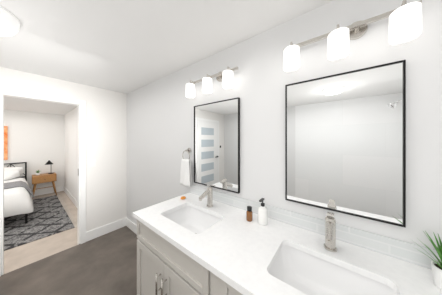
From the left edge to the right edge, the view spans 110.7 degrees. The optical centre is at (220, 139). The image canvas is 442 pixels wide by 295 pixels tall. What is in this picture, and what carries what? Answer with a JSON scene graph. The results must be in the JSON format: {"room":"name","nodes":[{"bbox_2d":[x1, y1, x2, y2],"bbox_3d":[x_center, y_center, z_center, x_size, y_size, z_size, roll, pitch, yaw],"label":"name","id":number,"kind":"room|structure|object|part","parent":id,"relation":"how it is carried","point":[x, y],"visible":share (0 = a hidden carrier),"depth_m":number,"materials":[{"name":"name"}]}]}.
{"room":"bathroom","nodes":[
{"label":"bathroom","id":0,"kind":"room"},
{"bbox_2d":[4,110,63,190],"bbox_3d":[-5.834,0.395,3.429,0.100,2.310,3.440,0,0,38],"label":"wall","id":1,"kind":"structure","parent":0,"point":[36,142],"depth_m":4.25,"materials":[{"name":"white paint"}]},
{"bbox_2d":[4,126,7,159],"bbox_3d":[-5.595,0.075,3.630,0.029,0.850,0.610,0,0,38],"label":"picture","id":2,"kind":"object","parent":1,"relation":"attached to","point":[5,142],"visible":0.6,"depth_m":3.84},
{"bbox_2d":[34,186,62,195],"bbox_3d":[-5.798,1.480,3.383,0.014,0.140,3.210,0,0,38],"label":"baseboard","id":3,"kind":"structure","parent":1,"relation":"attached to","point":[58,189],"depth_m":4.40,"materials":[{"name":"white wood"}]},
{"bbox_2d":[4,96,76,114],"bbox_3d":[-4.422,-0.790,2.329,3.680,0.060,3.440,0,0,38],"label":"ceiling","id":4,"kind":"structure","parent":0,"point":[20,104],"depth_m":3.47,"materials":[{"name":"white paint"}]},
{"bbox_2d":[4,191,77,273],"bbox_3d":[-4.375,1.580,2.293,3.800,0.060,3.440,0,0,38],"label":"floor","id":5,"kind":"structure","parent":0,"point":[18,257],"depth_m":2.22,"materials":[{"name":"beige wood"}]},
{"bbox_2d":[4,195,76,250],"bbox_3d":[-4.414,1.544,2.437,2.560,0.010,2.820,0,0,38],"label":"rug","id":6,"kind":"object","parent":5,"relation":"on","point":[48,216],"visible":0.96,"depth_m":2.81,"materials":[{"name":"grey fabric"}]},
{"bbox_2d":[4,162,33,223],"bbox_3d":[-4.828,1.064,2.842,2.149,0.948,1.691,0,0,38],"label":"bed","id":7,"kind":"object","parent":6,"relation":"on","point":[18,195],"visible":0.94,"depth_m":2.87,"materials":[{"name":"white fabric"}]},
{"bbox_2d":[4,170,19,182],"bbox_3d":[-5.139,0.830,3.509,0.380,0.180,0.620,36,21,32],"label":"pillow","id":8,"kind":"object","parent":7,"relation":"on","point":[8,174],"depth_m":3.62,"materials":[{"name":"white fabric"}]},
{"bbox_2d":[4,167,22,178],"bbox_3d":[-5.284,0.780,3.647,0.420,0.200,0.680,27,16,35],"label":"pillow","id":9,"kind":"object","parent":7,"relation":"on","point":[19,170],"depth_m":3.74,"materials":[{"name":"white fabric"}]},
{"bbox_2d":[32,172,56,198],"bbox_3d":[-4.874,1.251,4.215,0.410,0.602,0.450,0,0,38],"label":"nightstand","id":10,"kind":"object","parent":5,"relation":"on","point":[42,178],"visible":0.9,"depth_m":4.12,"materials":[{"name":"brown wood"}]},
{"bbox_3d":[-4.731,1.050,4.104,0.012,0.150,0.390,0,0,38],"label":"drawer","id":11,"kind":"part","parent":10,"relation":"part of","materials":[{"name":"brown wood"}]},
{"bbox_2d":[45,160,53,173],"bbox_3d":[-4.807,0.760,4.280,0.195,0.379,0.185,0,0,38],"label":"desk lamp","id":12,"kind":"object","parent":10,"relation":"on","point":[49,162],"visible":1,"depth_m":4.25,"materials":[{"name":"black metal"}]},
{"bbox_2d":[1,67,126,231],"bbox_3d":[-2.094,0.375,2.226,0.120,2.370,1.262,0,0,38],"label":"wall","id":13,"kind":"structure","parent":0,"point":[106,149],"depth_m":2.39,"materials":[{"name":"white paint"}]},
{"bbox_2d":[86,218,125,241],"bbox_3d":[-1.829,1.430,2.457,0.014,0.140,0.531,0,0,38],"label":"baseboard","id":14,"kind":"structure","parent":13,"relation":"attached to","point":[106,229],"depth_m":2.43,"materials":[{"name":"white wood"}]},
{"bbox_2d":[0,226,137,294],"bbox_3d":[-1.012,1.530,0.345,3.900,0.060,3.100,0,0,38],"label":"floor","id":15,"kind":"structure","parent":0,"point":[105,264],"depth_m":1.74,"materials":[{"name":"wood"}]},
{"bbox_2d":[133,216,244,294],"bbox_3d":[0.161,1.049,0.889,1.680,0.903,0.596,0,0,38],"label":"bathroom vanity","id":16,"kind":"object","parent":15,"relation":"on","point":[163,268],"depth_m":0.93,"materials":[{"name":"grey paint"}]},
{"bbox_2d":[133,192,441,294],"bbox_3d":[0.165,0.582,0.895,1.720,0.030,0.581,0,0,38],"label":"countertop","id":17,"kind":"structure","parent":16,"relation":"on","point":[240,250],"depth_m":0.78,"materials":[{"name":"white stone"}]},
{"bbox_2d":[165,204,220,231],"bbox_3d":[-0.218,0.658,1.152,0.454,0.145,0.304,0,0,38],"label":"sink","id":18,"kind":"object","parent":17,"relation":"in","point":[192,217],"depth_m":1.30,"materials":[{"name":"white ceramic"}]},
{"bbox_2d":[197,185,214,207],"bbox_3d":[-0.116,0.473,1.283,0.058,0.186,0.177,0,0,38],"label":"faucet","id":19,"kind":"object","parent":17,"relation":"on","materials":[{"name":"silver metal"}]},
{"bbox_2d":[246,206,252,221],"bbox_3d":[0.201,0.519,1.079,0.044,0.094,0.044,0,0,38],"label":"bottle","id":20,"kind":"object","parent":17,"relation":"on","point":[249,215],"visible":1,"depth_m":1.06,"materials":[{"name":"brown glass"}]},
{"bbox_2d":[258,198,267,225],"bbox_3d":[0.281,0.482,1.036,0.064,0.168,0.075,0,0,38],"label":"soap dispenser","id":21,"kind":"object","parent":17,"relation":"on","point":[262,215],"visible":1,"depth_m":1.02,"materials":[{"name":"white ceramic"}]},
{"bbox_2d":[321,212,336,251],"bbox_3d":[0.551,0.473,0.772,0.058,0.186,0.177,0,0,38],"label":"faucet","id":22,"kind":"object","parent":17,"relation":"on","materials":[{"name":"silver metal"}]},
{"bbox_2d":[273,244,392,294],"bbox_3d":[0.445,0.658,0.636,0.454,0.145,0.304,0,0,38],"label":"sink","id":23,"kind":"object","parent":17,"relation":"in","point":[318,276],"depth_m":0.75,"materials":[{"name":"white ceramic"}]},
{"bbox_2d":[416,231,441,290],"bbox_3d":[0.857,0.467,0.578,0.193,0.199,0.201,0,0,38],"label":"potted plant","id":24,"kind":"object","parent":17,"relation":"on","point":[436,265],"visible":1,"depth_m":0.59,"materials":[{"name":"white"}]},
{"bbox_3d":[0.862,0.526,0.577,0.080,0.080,0.080,0,0,38],"label":"pot","id":25,"kind":"part","parent":24,"relation":"part of","materials":[{"name":"white ceramic"}]},
{"bbox_2d":[64,107,76,199],"bbox_3d":[-3.356,0.395,3.616,3.580,2.310,0.100,0,0,38],"label":"wall","id":26,"kind":"structure","parent":0,"point":[70,151],"depth_m":4.04,"materials":[{"name":"white paint"}]},
{"bbox_2d":[63,186,76,207],"bbox_3d":[-3.391,1.480,3.571,3.580,0.140,0.014,0,0,38],"label":"baseboard","id":27,"kind":"structure","parent":26,"relation":"attached to","point":[65,190],"depth_m":3.96,"materials":[{"name":"white wood"}]},
{"bbox_2d":[0,0,332,93],"bbox_3d":[-1.059,-0.840,0.382,4.020,0.060,3.100,0,0,38],"label":"ceiling","id":28,"kind":"structure","parent":0,"point":[125,46],"depth_m":1.17,"materials":[{"name":"white paint"}]},
{"bbox_2d":[0,6,19,36],"bbox_3d":[-1.511,-0.756,0.924,0.360,0.107,0.360,0,0,38],"label":"ceiling light","id":29,"kind":"object","parent":28,"relation":"attached to","point":[9,24],"visible":1,"depth_m":0.99,"materials":[{"name":"white"}]},
{"bbox_2d":[0,6,4,34],"bbox_3d":[-1.511,-0.711,0.924,0.230,0.016,0.230,0,0,38],"label":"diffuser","id":30,"kind":"object","parent":29,"relation":"attached to","point":[2,24],"depth_m":0.98,"materials":[{"name":"white"}]},
{"bbox_2d":[127,0,441,249],"bbox_3d":[-0.137,0.345,1.565,4.020,2.310,0.100,0,0,38],"label":"wall","id":31,"kind":"structure","parent":0,"point":[160,126],"depth_m":1.07,"materials":[{"name":"white paint"}]},
{"bbox_2d":[126,217,136,234],"bbox_3d":[-1.001,1.430,2.165,1.680,0.140,0.014,0,0,38],"label":"baseboard","id":32,"kind":"structure","parent":31,"relation":"attached to","point":[129,223],"depth_m":2.53,"materials":[{"name":"white wood"}]},
{"bbox_2d":[180,148,191,186],"bbox_3d":[-0.364,0.283,1.628,0.162,0.393,0.075,0,0,38],"label":"towel ring","id":33,"kind":"object","parent":31,"relation":"attached to","point":[185,176],"visible":1,"depth_m":1.60,"materials":[{"name":"white fabric"}]},
{"bbox_2d":[186,67,237,98],"bbox_3d":[-0.106,-0.517,1.383,0.570,0.206,0.145,0,0,38],"label":"sconce","id":34,"kind":"object","parent":31,"relation":"attached to","point":[225,78],"visible":1,"depth_m":1.32,"materials":[{"name":"white glass"}]},
{"bbox_2d":[194,97,239,193],"bbox_3d":[-0.062,0.045,1.425,0.540,0.790,0.024,0,0,38],"label":"mirror","id":35,"kind":"object","parent":31,"relation":"attached to","point":[217,144],"visible":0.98,"depth_m":1.39,"materials":[{"name":"clear glass"}]},
{"bbox_2d":[285,60,405,226],"bbox_3d":[0.647,0.017,0.872,0.528,0.773,0.024,0,0,38],"label":"mirror","id":36,"kind":"object","parent":31,"relation":"attached to","point":[345,142],"visible":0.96,"depth_m":0.82,"materials":[{"name":"clear glass"}]},
{"bbox_2d":[283,0,421,72],"bbox_3d":[0.624,-0.529,0.814,0.570,0.206,0.145,0,0,38],"label":"sconce","id":37,"kind":"object","parent":31,"relation":"attached to","point":[405,22],"visible":1,"depth_m":0.75,"materials":[{"name":"white glass"}]},
{"bbox_3d":[-2.985,0.375,1.082,0.120,2.370,1.638,0,0,38],"label":"wall","id":38,"kind":"structure","parent":0,"visible":0},
{"bbox_2d":[0,87,85,276],"bbox_3d":[-2.281,0.485,1.986,0.160,2.130,0.773,0,0,38],"label":"door frame","id":39,"kind":"structure","parent":38,"relation":"attached to","point":[81,169],"depth_m":2.19,"materials":[{"name":"white wood"}]}
]}

